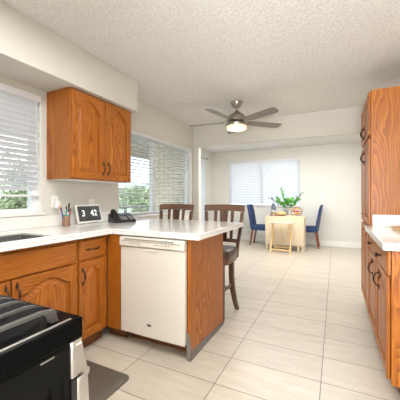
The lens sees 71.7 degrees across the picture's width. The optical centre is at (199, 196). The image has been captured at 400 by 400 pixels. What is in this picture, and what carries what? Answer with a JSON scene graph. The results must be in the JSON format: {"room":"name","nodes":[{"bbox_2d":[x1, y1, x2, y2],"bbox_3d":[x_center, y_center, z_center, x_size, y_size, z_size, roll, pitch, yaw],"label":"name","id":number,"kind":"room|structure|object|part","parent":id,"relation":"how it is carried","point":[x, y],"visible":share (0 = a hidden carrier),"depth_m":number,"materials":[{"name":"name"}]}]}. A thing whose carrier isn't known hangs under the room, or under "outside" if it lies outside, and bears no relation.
{"room":"kitchen","nodes":[
{"label":"kitchen","id":0,"kind":"room"},
{"bbox_2d":[54,201,60,210],"bbox_3d":[-1.281,0.115,2.527,0.040,0.166,0.103,0,0,26],"label":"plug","id":1,"kind":"object","parent":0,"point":[56,203],"visible":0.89,"depth_m":2.48,"materials":[{"name":"white plastic"}]},
{"bbox_2d":[0,1,137,112],"bbox_3d":[-1.432,-1.093,1.874,0.360,0.333,2.710,0,0,26],"label":"soffit","id":2,"kind":"structure","parent":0,"point":[32,54],"depth_m":2.15,"materials":[{"name":"paint"}]},
{"bbox_2d":[0,75,192,301],"bbox_3d":[-1.782,-0.040,1.728,0.140,2.440,7.540,0,0,26],"label":"wall","id":3,"kind":"structure","parent":0,"point":[150,121],"depth_m":3.00,"materials":[{"name":"paint"}]},
{"bbox_2d":[0,103,45,217],"bbox_3d":[-1.658,-0.357,1.925,0.150,1.026,1.143,0,0,26],"label":"window","id":4,"kind":"structure","parent":3,"relation":"in","point":[33,203],"depth_m":2.40,"materials":[{"name":"white plastic"}]},
{"bbox_2d":[0,83,40,196],"bbox_3d":[-1.636,-0.435,1.915,0.088,0.866,1.087,0,0,26],"label":"window blind","id":5,"kind":"object","parent":4,"relation":"attached to","point":[17,105],"visible":1,"depth_m":2.26,"materials":[{"name":"plastic"}]},
{"bbox_3d":[-1.649,-0.011,1.921,0.052,0.018,1.079,0,0,26],"label":"rail","id":6,"kind":"part","parent":5,"relation":"part of","materials":[{"name":"plastic"}]},
{"bbox_3d":[-1.458,-0.412,2.312,0.059,0.801,0.002,0,0,26],"label":"ladder cord","id":7,"kind":"part","parent":5,"relation":"part of","materials":[{"name":"fabric"}]},
{"bbox_3d":[-1.383,-0.571,2.341,0.008,0.505,0.006,0,0,26],"label":"pull cord","id":8,"kind":"part","parent":5,"relation":"part of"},
{"bbox_3d":[-1.629,0.146,1.911,0.085,0.020,1.143,0,0,26],"label":"sill","id":9,"kind":"part","parent":4,"relation":"part of","materials":[{"name":"white paint"}]},
{"bbox_2d":[51,196,57,207],"bbox_3d":[-1.318,0.045,2.508,0.009,0.116,0.072,0,0,26],"label":"wall outlet","id":10,"kind":"object","parent":3,"relation":"attached to","point":[53,198],"visible":0.72,"depth_m":2.49,"materials":[{"name":"white plastic"}]},
{"bbox_2d":[0,211,110,230],"bbox_3d":[-1.579,0.210,1.957,0.020,0.100,2.710,0,0,26],"label":"backsplash","id":11,"kind":"structure","parent":3,"relation":"attached to","point":[11,223],"depth_m":2.32,"materials":[{"name":"white stone"}]},
{"bbox_2d":[47,87,130,183],"bbox_3d":[-1.028,-0.536,2.701,0.356,0.774,0.750,0,0,26],"label":"upper cabinet","id":12,"kind":"object","parent":3,"relation":"attached to","point":[89,136],"visible":1,"depth_m":2.45,"materials":[{"name":"brown wood"}]},
{"bbox_3d":[-0.993,-0.535,2.475,0.019,0.745,0.363,0,0,26],"label":"door","id":13,"kind":"part","parent":12,"relation":"part of","materials":[{"name":"brown wood"}]},
{"bbox_3d":[-0.993,-0.540,2.475,0.012,0.653,0.267,0,0,26],"label":"panel","id":14,"kind":"part","parent":12,"relation":"part of","materials":[{"name":"brown wood"}]},
{"bbox_3d":[-0.829,-0.535,2.811,0.019,0.745,0.363,0,0,26],"label":"door","id":15,"kind":"part","parent":12,"relation":"part of","materials":[{"name":"brown wood"}]},
{"bbox_3d":[-0.829,-0.540,2.811,0.012,0.653,0.267,0,0,26],"label":"panel","id":16,"kind":"part","parent":12,"relation":"part of","materials":[{"name":"brown wood"}]},
{"bbox_2d":[89,199,93,204],"bbox_3d":[-1.131,0.080,2.890,0.009,0.116,0.072,0,0,26],"label":"wall outlet","id":17,"kind":"object","parent":3,"relation":"attached to","point":[91,201],"visible":0.58,"depth_m":2.88,"materials":[{"name":"white plastic"}]},
{"bbox_2d":[118,136,190,217],"bbox_3d":[-0.604,-0.289,4.096,0.138,1.101,1.870,0,0,26],"label":"window","id":18,"kind":"structure","parent":3,"relation":"in","point":[187,199],"depth_m":4.59,"materials":[{"name":"white plastic"}]},
{"bbox_2d":[119,130,157,213],"bbox_3d":[-0.802,-0.308,3.621,0.088,1.055,0.789,0,0,26],"label":"window blind","id":19,"kind":"object","parent":18,"relation":"attached to","point":[133,133],"visible":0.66,"depth_m":3.67,"materials":[{"name":"plastic"}]},
{"bbox_3d":[-0.815,-0.293,3.627,0.059,1.005,0.002,0,0,26],"label":"ladder cord","id":20,"kind":"part","parent":19,"relation":"part of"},
{"bbox_3d":[-0.815,0.210,3.627,0.052,0.018,0.781,0,0,26],"label":"rail","id":21,"kind":"part","parent":19,"relation":"part of","materials":[{"name":"plastic"}]},
{"bbox_3d":[-0.690,-0.293,3.882,0.059,1.005,0.002,0,0,26],"label":"ladder cord","id":22,"kind":"part","parent":19,"relation":"part of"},
{"bbox_3d":[-0.574,0.251,4.082,0.073,0.020,1.870,0,0,26],"label":"sill","id":23,"kind":"part","parent":18,"relation":"part of","materials":[{"name":"white paint"}]},
{"bbox_2d":[155,139,191,211],"bbox_3d":[-0.401,-0.308,4.442,0.088,1.055,1.019,0,0,26],"label":"window blind","id":24,"kind":"object","parent":18,"relation":"attached to","point":[161,142],"visible":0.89,"depth_m":4.35,"materials":[{"name":"plastic"}]},
{"bbox_3d":[-0.562,-0.546,4.021,0.008,0.520,0.006,0,0,26],"label":"pull cord","id":25,"kind":"part","parent":24,"relation":"part of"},
{"bbox_3d":[-0.636,-0.292,4.112,0.005,1.055,1.790,0,0,26],"label":"glass pane","id":26,"kind":"part","parent":18,"relation":"part of","materials":[{"name":"white"}]},
{"bbox_2d":[149,142,171,210],"bbox_3d":[-0.609,-0.045,5.132,0.738,3.050,0.107,0,0,26],"label":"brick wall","id":27,"kind":"structure","parent":0,"point":[160,199],"depth_m":5.10,"materials":[{"name":"brick"}]},
{"bbox_2d":[0,0,399,152],"bbox_3d":[0.387,-1.310,2.282,5.310,0.100,10.440,0,0,26],"label":"ceiling","id":28,"kind":"structure","parent":0,"point":[186,58],"depth_m":2.35,"materials":[{"name":"paint"}]},
{"bbox_2d":[191,100,281,133],"bbox_3d":[0.450,-1.073,3.678,1.258,0.374,1.273,0,0,26],"label":"ceiling fan","id":29,"kind":"object","parent":28,"relation":"hanging from","point":[237,121],"visible":1,"depth_m":3.59,"materials":[{"name":"silver metal"}]},
{"bbox_3d":[0.091,-0.996,3.810,0.485,0.034,0.135,0,0,18],"label":"blade","id":30,"kind":"part","parent":29,"relation":"part of","materials":[{"name":"wood"}]},
{"bbox_3d":[0.241,-0.996,3.343,0.135,0.034,0.485,0,0,36],"label":"blade","id":31,"kind":"part","parent":29,"relation":"part of","materials":[{"name":"wood"}]},
{"bbox_3d":[0.487,-0.912,3.680,0.262,0.052,0.262,0,0,26],"label":"lamp glass","id":32,"kind":"part","parent":29,"relation":"part of","materials":[{"name":"white"}]},
{"bbox_3d":[0.732,-0.996,3.341,0.135,0.034,0.485,0,0,-36],"label":"blade","id":33,"kind":"part","parent":29,"relation":"part of","materials":[{"name":"wood"}]},
{"bbox_3d":[0.885,-0.996,3.808,0.485,0.034,0.135,0,0,-18],"label":"blade","id":34,"kind":"part","parent":29,"relation":"part of","materials":[{"name":"wood"}]},
{"bbox_2d":[201,149,211,220],"bbox_3d":[-0.277,-0.040,6.725,0.065,2.440,3.040,0,0,26],"label":"wall","id":35,"kind":"structure","parent":0,"point":[205,154],"depth_m":7.70,"materials":[{"name":"paint"}]},
{"bbox_3d":[-0.289,-1.010,6.497,0.114,0.048,2.108,0,0,26],"label":"curtain rod","id":36,"kind":"object","parent":35,"relation":"attached to","visible":0},
{"bbox_2d":[201,158,204,220],"bbox_3d":[0.018,0.087,7.048,0.064,2.145,0.520,0,0,26],"label":"curtain","id":37,"kind":"object","parent":36,"relation":"hanging from","point":[202,160],"visible":0.38,"depth_m":7.13,"materials":[{"name":"fabric"}]},
{"bbox_2d":[84,240,399,399],"bbox_3d":[0.387,1.230,2.282,5.310,0.100,10.440,0,0,26],"label":"floor","id":38,"kind":"structure","parent":0,"point":[301,328],"depth_m":2.15,"materials":[{"name":"beige tile"}]},
{"bbox_2d":[0,240,76,314],"bbox_3d":[-1.345,0.742,1.731,0.633,0.874,0.930,0,0,26],"label":"base cabinet","id":39,"kind":"object","parent":38,"relation":"on","point":[44,275],"visible":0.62,"depth_m":1.79,"materials":[{"name":"brown wood"}]},
{"bbox_3d":[-1.204,0.776,1.407,0.019,0.577,0.446,0,0,26],"label":"door","id":40,"kind":"part","parent":39,"relation":"part of","materials":[{"name":"brown wood"}]},
{"bbox_3d":[-1.092,0.575,1.571,0.039,0.146,0.017,0,0,26],"label":"handle","id":41,"kind":"part","parent":39,"relation":"part of","materials":[{"name":"brown metal"}]},
{"bbox_3d":[-1.065,0.575,1.627,0.039,0.146,0.017,0,0,26],"label":"handle","id":42,"kind":"part","parent":39,"relation":"part of","materials":[{"name":"brown metal"}]},
{"bbox_3d":[-1.003,0.776,1.818,0.019,0.577,0.449,0,0,26],"label":"door","id":43,"kind":"part","parent":39,"relation":"part of","materials":[{"name":"brown wood"}]},
{"bbox_3d":[-1.003,0.771,1.818,0.012,0.485,0.353,0,0,26],"label":"panel","id":44,"kind":"part","parent":39,"relation":"part of","materials":[{"name":"brown wood"}]},
{"bbox_2d":[0,295,89,399],"bbox_3d":[-0.729,0.702,0.488,0.766,0.954,0.777,0,0,26],"label":"gas range","id":45,"kind":"object","parent":38,"relation":"on","point":[42,355],"visible":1,"depth_m":0.53,"materials":[{"name":"black metal"}]},
{"bbox_3d":[-0.410,0.254,0.289,0.006,0.002,0.640,0,0,26],"label":"edge trim","id":46,"kind":"part","parent":45,"relation":"part of","materials":[{"name":"metal"}]},
{"bbox_3d":[-0.597,0.338,0.757,0.760,0.083,0.041,0,0,26],"label":"control panel","id":47,"kind":"part","parent":45,"relation":"part of","materials":[{"name":"metal"}]},
{"bbox_3d":[-0.591,0.665,0.766,0.757,0.559,0.034,0,0,26],"label":"oven door","id":48,"kind":"part","parent":45,"relation":"part of","materials":[{"name":"metal"}]},
{"bbox_3d":[-0.573,0.435,0.807,0.622,0.023,0.067,0,0,26],"label":"handle","id":49,"kind":"part","parent":45,"relation":"part of","materials":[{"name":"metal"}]},
{"bbox_2d":[29,235,106,347],"bbox_3d":[-1.075,0.742,2.284,0.633,0.874,0.298,0,0,26],"label":"base cabinet","id":50,"kind":"object","parent":38,"relation":"on","point":[91,253],"visible":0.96,"depth_m":2.15,"materials":[{"name":"brown wood"}]},
{"bbox_3d":[-0.858,0.595,2.051,0.039,0.146,0.017,0,0,26],"label":"handle","id":51,"kind":"part","parent":50,"relation":"part of","materials":[{"name":"brown metal"}]},
{"bbox_3d":[-0.852,0.693,2.175,0.020,0.774,0.298,0,0,26],"label":"frame","id":52,"kind":"part","parent":50,"relation":"part of","materials":[{"name":"brown wood"}]},
{"bbox_3d":[-0.839,0.400,2.154,0.019,0.147,0.252,0,0,26],"label":"drawer","id":53,"kind":"part","parent":50,"relation":"part of","materials":[{"name":"brown wood"}]},
{"bbox_3d":[-0.839,0.776,2.154,0.019,0.577,0.252,0,0,26],"label":"door","id":54,"kind":"part","parent":50,"relation":"part of","materials":[{"name":"brown wood"}]},
{"bbox_3d":[-0.839,0.771,2.154,0.012,0.485,0.156,0,0,26],"label":"panel","id":55,"kind":"part","parent":50,"relation":"part of","materials":[{"name":"brown wood"}]},
{"bbox_2d":[86,360,128,399],"bbox_3d":[-0.829,1.171,1.549,0.460,0.016,0.815,0,0,26],"label":"kitchen mat","id":56,"kind":"object","parent":38,"relation":"on","point":[103,382],"visible":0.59,"depth_m":1.75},
{"bbox_2d":[120,235,186,351],"bbox_3d":[-0.252,0.747,2.362,0.592,0.865,0.598,0,0,26],"label":"dishwasher","id":57,"kind":"object","parent":38,"relation":"on","point":[153,269],"visible":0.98,"depth_m":2.09,"materials":[{"name":"white plastic"}]},
{"bbox_3d":[-0.370,0.353,2.121,0.592,0.078,0.058,0,0,26],"label":"control panel","id":58,"kind":"part","parent":57,"relation":"part of","materials":[{"name":"white plastic"}]},
{"bbox_2d":[108,233,223,361],"bbox_3d":[-0.533,0.742,2.563,1.350,0.874,0.667,0,0,26],"label":"base cabinet","id":59,"kind":"object","parent":38,"relation":"on","point":[205,256],"visible":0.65,"depth_m":2.26,"materials":[{"name":"brown wood"}]},
{"bbox_2d":[0,211,243,251],"bbox_3d":[-0.868,0.232,1.798,1.438,0.144,3.061,0,0,26],"label":"countertop","id":60,"kind":"structure","parent":59,"relation":"on","point":[50,227],"depth_m":2.21,"materials":[{"name":"white stone"}]},
{"bbox_2d":[0,235,38,242],"bbox_3d":[-1.331,0.380,1.641,0.370,0.200,0.748,0,0,26],"label":"sink","id":61,"kind":"object","parent":60,"relation":"in","point":[16,237],"visible":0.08,"depth_m":2.00,"materials":[{"name":"metal"}]},
{"bbox_2d":[62,215,69,225],"bbox_3d":[-1.198,0.209,2.478,0.069,0.101,0.069,0,0,26],"label":"pencil cup","id":62,"kind":"object","parent":60,"relation":"on","point":[66,218],"visible":0.84,"depth_m":2.45,"materials":[{"name":"ceramic"}]},
{"bbox_2d":[74,204,102,223],"bbox_3d":[-1.116,0.169,2.766,0.085,0.182,0.300,0,0,26],"label":"digital clock","id":63,"kind":"object","parent":60,"relation":"on","point":[84,213],"visible":1,"depth_m":2.74,"materials":[{"name":"white plastic"}]},
{"bbox_2d":[108,209,135,222],"bbox_3d":[-0.814,0.191,2.881,0.235,0.137,0.180,0,0,-40],"label":"desk phone","id":64,"kind":"object","parent":60,"relation":"on","point":[114,217],"visible":0.99,"depth_m":2.83,"materials":[{"name":"black plastic"}]},
{"bbox_3d":[0.024,0.742,2.241,0.008,0.874,0.532,0,0,26],"label":"panel","id":65,"kind":"part","parent":59,"relation":"part of","materials":[{"name":"brown wood"}]},
{"bbox_3d":[0.063,0.742,2.284,0.023,0.874,0.640,0,0,26],"label":"panel","id":66,"kind":"part","parent":59,"relation":"part of","materials":[{"name":"brown wood"}]},
{"bbox_2d":[159,204,193,219],"bbox_3d":[-0.364,0.630,3.115,0.464,1.097,0.449,0,0,26],"label":"bar stool","id":67,"kind":"object","parent":38,"relation":"on","point":[176,208],"visible":0.28,"depth_m":3.28,"materials":[{"name":"brown wood"}]},
{"bbox_3d":[-0.465,0.398,3.336,0.051,0.475,0.109,0,0,-18],"label":"post","id":68,"kind":"part","parent":67,"relation":"part of","materials":[{"name":"brown wood"}]},
{"bbox_3d":[-0.276,0.120,3.295,0.464,0.076,0.050,0,0,26],"label":"rail","id":69,"kind":"part","parent":67,"relation":"part of","materials":[{"name":"brown wood"}]},
{"bbox_3d":[-0.128,0.398,3.171,0.109,0.475,0.051,0,0,-20],"label":"post","id":70,"kind":"part","parent":67,"relation":"part of","materials":[{"name":"brown wood"}]},
{"bbox_2d":[204,204,244,320],"bbox_3d":[0.180,0.630,2.850,0.464,1.097,0.449,0,0,26],"label":"bar stool","id":71,"kind":"object","parent":38,"relation":"on","point":[230,253],"visible":0.56,"depth_m":2.89,"materials":[{"name":"wood"}]},
{"bbox_3d":[0.079,0.398,3.071,0.051,0.475,0.109,0,0,-18],"label":"post","id":72,"kind":"part","parent":71,"relation":"part of","materials":[{"name":"brown wood"}]},
{"bbox_3d":[0.211,0.909,2.636,0.048,0.539,0.055,0,0,26],"label":"leg","id":73,"kind":"part","parent":71,"relation":"part of","materials":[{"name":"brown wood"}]},
{"bbox_3d":[0.267,0.120,3.029,0.464,0.076,0.050,0,0,26],"label":"rail","id":74,"kind":"part","parent":71,"relation":"part of","materials":[{"name":"brown wood"}]},
{"bbox_3d":[0.160,0.546,2.810,0.380,0.076,0.360,0,0,26],"label":"seat","id":75,"kind":"part","parent":71,"relation":"part of","materials":[{"name":"brown leather"}]},
{"bbox_3d":[0.245,0.461,2.982,0.354,0.038,0.042,0,0,26],"label":"rail","id":76,"kind":"part","parent":71,"relation":"part of","materials":[{"name":"brown wood"}]},
{"bbox_3d":[0.354,0.912,2.889,0.065,0.534,0.143,0,0,43],"label":"leg","id":77,"kind":"part","parent":71,"relation":"part of","materials":[{"name":"brown wood"}]},
{"bbox_3d":[0.416,0.398,2.905,0.109,0.475,0.051,0,0,-20],"label":"post","id":78,"kind":"part","parent":71,"relation":"part of","materials":[{"name":"brown wood"}]},
{"bbox_2d":[247,204,264,244],"bbox_3d":[1.473,0.680,6.916,0.521,0.997,0.422,0,0,26],"label":"dining chair","id":79,"kind":"object","parent":38,"relation":"on","point":[252,219],"visible":0.91,"depth_m":6.82,"materials":[{"name":"blue fabric"}]},
{"bbox_3d":[1.308,0.486,6.996,0.151,0.608,0.414,0,0,26],"label":"backrest","id":80,"kind":"part","parent":79,"relation":"part of","materials":[{"name":"blue fabric"}]},
{"bbox_3d":[1.526,0.752,6.890,0.404,0.115,0.420,0,0,26],"label":"seat","id":81,"kind":"part","parent":79,"relation":"part of","materials":[{"name":"blue fabric"}]},
{"bbox_2d":[268,221,294,254],"bbox_3d":[1.732,0.855,5.877,0.510,0.649,0.410,0,0,26],"label":"tray table","id":82,"kind":"object","parent":38,"relation":"on","point":[271,222],"visible":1,"depth_m":5.81,"materials":[{"name":"brown wood"}]},
{"bbox_3d":[1.548,0.864,5.944,0.022,0.630,0.370,0,0,26],"label":"leg","id":83,"kind":"part","parent":82,"relation":"part of","materials":[{"name":"brown wood"}]},
{"bbox_3d":[1.589,0.864,5.969,0.022,0.630,0.370,0,0,26],"label":"leg","id":84,"kind":"part","parent":82,"relation":"part of","materials":[{"name":"brown wood"}]},
{"bbox_2d":[268,221,294,223],"bbox_3d":[1.732,0.539,5.877,0.510,0.018,0.360,0,0,26],"label":"tray","id":85,"kind":"object","parent":82,"relation":"on","point":[272,222],"depth_m":5.77,"materials":[{"name":"brown wood"}]},
{"bbox_3d":[1.898,0.864,5.773,0.022,0.630,0.370,0,0,26],"label":"leg","id":86,"kind":"part","parent":82,"relation":"part of","materials":[{"name":"brown wood"}]},
{"bbox_2d":[265,215,306,251],"bbox_3d":[1.962,0.806,6.309,0.855,0.746,0.450,0,0,26],"label":"table","id":87,"kind":"object","parent":38,"relation":"on","point":[281,231],"visible":0.91,"depth_m":6.12,"materials":[{"name":"brown wood"}]},
{"bbox_2d":[269,187,303,215],"bbox_3d":[1.972,0.098,6.401,0.813,0.669,0.229,0,0,26],"label":"potted plant","id":88,"kind":"object","parent":87,"relation":"on","point":[286,201],"visible":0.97,"depth_m":6.41,"materials":[{"name":"green"}]},
{"bbox_3d":[2.380,0.819,6.314,0.048,0.720,0.031,0,0,26],"label":"leg","id":89,"kind":"part","parent":87,"relation":"part of","materials":[{"name":"brown wood"}]},
{"bbox_3d":[2.149,0.426,6.218,0.300,0.014,0.200,0,0,26],"label":"serving board","id":90,"kind":"object","parent":87,"relation":"on","visible":0},
{"bbox_2d":[289,207,302,215],"bbox_3d":[2.162,0.316,6.211,0.234,0.204,0.234,0,0,-19],"label":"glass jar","id":91,"kind":"object","parent":90,"relation":"on","point":[295,207],"visible":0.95,"depth_m":6.20,"materials":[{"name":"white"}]},
{"bbox_3d":[1.776,0.431,6.367,0.340,0.004,0.170,0,0,26],"label":"placemat","id":92,"kind":"object","parent":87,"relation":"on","visible":0},
{"bbox_2d":[270,203,275,215],"bbox_3d":[1.704,0.289,6.424,0.132,0.278,0.132,0,0,26],"label":"carafe","id":93,"kind":"object","parent":92,"relation":"on","point":[273,207],"visible":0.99,"depth_m":6.39,"materials":[{"name":"white"}]},
{"bbox_2d":[276,211,285,215],"bbox_3d":[1.853,0.376,6.318,0.231,0.101,0.110,0,0,26],"label":"bread loaf","id":94,"kind":"object","parent":92,"relation":"on","point":[280,213],"visible":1,"depth_m":6.28,"materials":[{"name":"food"}]},
{"bbox_2d":[306,205,322,248],"bbox_3d":[2.610,0.680,6.516,0.521,0.997,0.422,0,0,26],"label":"dining chair","id":95,"kind":"object","parent":38,"relation":"on","point":[314,229],"visible":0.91,"depth_m":6.28,"materials":[{"name":"blue fabric"}]},
{"bbox_3d":[2.558,0.752,6.541,0.404,0.115,0.420,0,0,26],"label":"seat","id":96,"kind":"part","parent":95,"relation":"part of","materials":[{"name":"blue fabric"}]},
{"bbox_3d":[2.775,0.486,6.435,0.151,0.608,0.414,0,0,26],"label":"backrest","id":97,"kind":"part","parent":95,"relation":"part of","materials":[{"name":"blue fabric"}]},
{"bbox_2d":[360,86,399,313],"bbox_3d":[1.971,0.105,2.727,0.683,2.149,0.770,0,0,26],"label":"pantry cabinet","id":98,"kind":"object","parent":38,"relation":"on","point":[380,116],"visible":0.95,"depth_m":2.48,"materials":[{"name":"brown wood"}]},
{"bbox_3d":[1.790,-0.138,3.024,0.019,0.785,0.370,0,0,26],"label":"door","id":99,"kind":"part","parent":98,"relation":"part of","materials":[{"name":"brown wood"}]},
{"bbox_3d":[1.789,-0.765,3.025,0.012,0.298,0.274,0,0,26],"label":"panel","id":100,"kind":"part","parent":98,"relation":"part of","materials":[{"name":"brown wood"}]},
{"bbox_3d":[1.789,-0.142,3.025,0.012,0.693,0.274,0,0,26],"label":"panel","id":101,"kind":"part","parent":98,"relation":"part of","materials":[{"name":"brown wood"}]},
{"bbox_3d":[1.790,0.672,3.024,0.019,0.785,0.370,0,0,26],"label":"door","id":102,"kind":"part","parent":98,"relation":"part of","materials":[{"name":"brown wood"}]},
{"bbox_3d":[1.789,0.667,3.025,0.012,0.693,0.274,0,0,26],"label":"panel","id":103,"kind":"part","parent":98,"relation":"part of","materials":[{"name":"brown wood"}]},
{"bbox_3d":[1.790,-0.760,3.024,0.019,0.390,0.370,0,0,26],"label":"door","id":104,"kind":"part","parent":98,"relation":"part of","materials":[{"name":"brown wood"}]},
{"bbox_3d":[1.624,-0.765,2.687,0.012,0.298,0.274,0,0,26],"label":"panel","id":105,"kind":"part","parent":98,"relation":"part of","materials":[{"name":"brown wood"}]},
{"bbox_3d":[1.624,-0.142,2.687,0.012,0.693,0.274,0,0,26],"label":"panel","id":106,"kind":"part","parent":98,"relation":"part of","materials":[{"name":"brown wood"}]},
{"bbox_3d":[1.624,0.672,2.687,0.019,0.785,0.370,0,0,26],"label":"door","id":107,"kind":"part","parent":98,"relation":"part of","materials":[{"name":"brown wood"}]},
{"bbox_3d":[1.624,0.667,2.687,0.012,0.693,0.274,0,0,26],"label":"panel","id":108,"kind":"part","parent":98,"relation":"part of","materials":[{"name":"brown wood"}]},
{"bbox_3d":[1.624,-0.760,2.687,0.019,0.390,0.370,0,0,26],"label":"door","id":109,"kind":"part","parent":98,"relation":"part of","materials":[{"name":"brown wood"}]},
{"bbox_3d":[1.624,-0.138,2.687,0.019,0.785,0.370,0,0,26],"label":"door","id":110,"kind":"part","parent":98,"relation":"part of","materials":[{"name":"brown wood"}]},
{"bbox_3d":[1.725,0.055,2.846,0.020,2.050,0.770,0,0,26],"label":"frame","id":111,"kind":"part","parent":98,"relation":"part of","materials":[{"name":"brown wood"}]},
{"bbox_2d":[367,235,399,393],"bbox_3d":[1.574,0.742,1.915,0.683,0.874,1.027,0,0,26],"label":"base cabinet","id":112,"kind":"object","parent":38,"relation":"on","point":[383,267],"visible":0.95,"depth_m":1.62,"materials":[{"name":"brown wood"}]},
{"bbox_3d":[1.425,0.381,2.278,0.019,0.135,0.475,0,0,26],"label":"drawer","id":113,"kind":"part","parent":112,"relation":"part of","materials":[{"name":"brown wood"}]},
{"bbox_3d":[1.425,0.759,2.278,0.012,0.510,0.379,0,0,26],"label":"panel","id":114,"kind":"part","parent":112,"relation":"part of","materials":[{"name":"brown wood"}]},
{"bbox_3d":[1.425,0.764,2.278,0.019,0.602,0.475,0,0,26],"label":"door","id":115,"kind":"part","parent":112,"relation":"part of","materials":[{"name":"brown wood"}]},
{"bbox_3d":[1.214,0.565,1.911,0.039,0.146,0.017,0,0,26],"label":"handle","id":116,"kind":"part","parent":112,"relation":"part of","materials":[{"name":"brown metal"}]},
{"bbox_3d":[1.205,0.759,1.829,0.012,0.510,0.379,0,0,26],"label":"panel","id":117,"kind":"part","parent":112,"relation":"part of","materials":[{"name":"brown wood"}]},
{"bbox_2d":[365,215,399,251],"bbox_3d":[1.574,0.231,1.900,0.673,0.146,1.056,0,0,26],"label":"countertop","id":118,"kind":"structure","parent":112,"relation":"on","point":[381,231],"depth_m":2.08,"materials":[{"name":"white stone"}]},
{"bbox_2d":[372,215,399,226],"bbox_3d":[1.827,0.209,2.353,0.615,0.102,0.020,0,0,26],"label":"backsplash","id":119,"kind":"structure","parent":118,"relation":"on","point":[377,220],"depth_m":2.43,"materials":[{"name":"white stone"}]},
{"bbox_2d":[392,226,399,231],"bbox_3d":[1.628,0.246,1.965,0.340,0.027,0.470,0,0,21],"label":"cutting board","id":120,"kind":"object","parent":118,"relation":"on","point":[397,228],"visible":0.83,"depth_m":2.14,"materials":[{"name":"brown wood"}]},
{"bbox_3d":[1.194,0.381,1.814,0.019,0.135,0.512,0,0,26],"label":"drawer","id":121,"kind":"part","parent":112,"relation":"part of","materials":[{"name":"brown wood"}]},
{"bbox_3d":[1.205,0.764,1.829,0.019,0.602,0.475,0,0,26],"label":"door","id":122,"kind":"part","parent":112,"relation":"part of","materials":[{"name":"brown wood"}]},
{"bbox_3d":[1.330,0.693,2.038,0.020,0.774,1.020,0,0,26],"label":"frame","id":123,"kind":"part","parent":112,"relation":"part of","materials":[{"name":"brown wood"}]},
{"bbox_2d":[193,105,363,219],"bbox_3d":[1.822,-0.040,4.057,4.290,2.440,0.090,0,0,26],"label":"wall header","id":124,"kind":"structure","parent":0,"point":[340,121],"depth_m":4.29,"materials":[{"name":"paint"}]},
{"bbox_2d":[212,142,362,242],"bbox_3d":[2.711,-0.040,6.878,5.170,2.440,0.140,0,0,26],"label":"wall","id":125,"kind":"structure","parent":0,"point":[333,171],"depth_m":6.70,"materials":[{"name":"paint"}]},
{"bbox_2d":[229,159,300,206],"bbox_3d":[1.674,-0.362,7.357,1.916,1.226,0.150,0,0,26],"label":"window","id":126,"kind":"structure","parent":125,"relation":"in","point":[261,204],"depth_m":7.39,"materials":[{"name":"white plastic"}]},
{"bbox_2d":[229,158,299,205],"bbox_3d":[1.662,-0.374,7.333,1.876,1.197,0.083,0,0,26],"label":"window blind","id":127,"kind":"object","parent":126,"relation":"attached to","point":[242,193],"visible":0.95,"depth_m":7.32,"materials":[{"name":"plastic"}]},
{"bbox_3d":[0.993,-0.352,7.673,0.002,1.132,0.059,0,0,26],"label":"ladder cord","id":128,"kind":"part","parent":127,"relation":"part of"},
{"bbox_3d":[1.667,0.215,7.344,1.868,0.018,0.052,0,0,26],"label":"rail","id":129,"kind":"part","parent":127,"relation":"part of","materials":[{"name":"plastic"}]},
{"bbox_3d":[1.660,0.241,7.328,1.916,0.020,0.085,0,0,26],"label":"sill","id":130,"kind":"part","parent":126,"relation":"part of","materials":[{"name":"white paint"}]},
{"bbox_2d":[227,235,360,248],"bbox_3d":[2.677,1.115,6.808,5.170,0.130,0.016,0,0,26],"label":"baseboard","id":131,"kind":"structure","parent":125,"relation":"attached to","point":[247,238],"depth_m":6.65,"materials":[{"name":"white paint"}]},
{"label":"outside","id":132,"kind":"structure","parent":0,"visible":0},
{"bbox_3d":[-1.591,1.350,5.898,3.160,0.100,11.200,0,0,26],"label":"deck","id":133,"kind":"object","parent":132,"visible":0},
{"bbox_2d":[0,118,148,159],"bbox_3d":[-1.870,-0.061,4.087,1.950,2.723,9.100,0,0,26],"label":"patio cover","id":134,"kind":"object","parent":133,"relation":"on","point":[1,118],"depth_m":6.46,"materials":[{"name":"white wood"}]},
{"bbox_2d":[119,206,148,212],"bbox_3d":[-2.965,1.325,6.458,0.060,2.110,11.000,0,0,26],"label":"deck railing","id":135,"kind":"object","parent":133,"relation":"attached to","point":[125,208],"visible":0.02,"depth_m":8.16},
{"bbox_3d":[-2.965,0.295,6.458,0.050,0.050,11.000,0,0,26],"label":"rail","id":136,"kind":"part","parent":135,"relation":"part of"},
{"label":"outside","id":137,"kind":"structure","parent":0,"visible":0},
{"bbox_3d":[-15.888,2.430,21.680,42.410,0.100,65.000,0,0,26],"label":"ground","id":138,"kind":"structure","parent":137,"visible":0},
{"bbox_2d":[0,180,26,209],"bbox_3d":[-4.831,0.964,6.961,2.347,2.844,2.156,0,0,29],"label":"shrub","id":139,"kind":"object","parent":138,"relation":"on","point":[9,202],"visible":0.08,"depth_m":6.65,"materials":[{"name":"green plant"}]},
{"bbox_2d":[0,152,26,206],"bbox_3d":[-8.519,0.040,13.614,3.336,4.688,3.452,0,0,26],"label":"tree","id":140,"kind":"object","parent":138,"relation":"on","point":[5,152],"visible":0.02,"depth_m":12.80,"materials":[{"name":"green plant"}]},
{"bbox_2d":[119,188,135,212],"bbox_3d":[-12.400,0.530,36.114,6.800,3.700,10.800,0,0,26],"label":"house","id":141,"kind":"structure","parent":138,"relation":"on","point":[128,210],"depth_m":35.66,"materials":[{"name":"white"}]},
{"bbox_2d":[119,184,148,212],"bbox_3d":[-3.092,0.832,15.315,2.618,3.107,2.598,0,0,31],"label":"tree","id":142,"kind":"object","parent":138,"relation":"on","point":[144,194],"visible":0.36,"depth_m":15.10,"materials":[{"name":"green plant"}]},
{"bbox_2d":[119,181,148,211],"bbox_3d":[-5.051,0.534,21.305,2.843,3.701,3.730,0,0,44],"label":"tree","id":143,"kind":"object","parent":138,"relation":"on","point":[132,181],"visible":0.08,"depth_m":21.19,"materials":[{"name":"green plant"}]}
]}

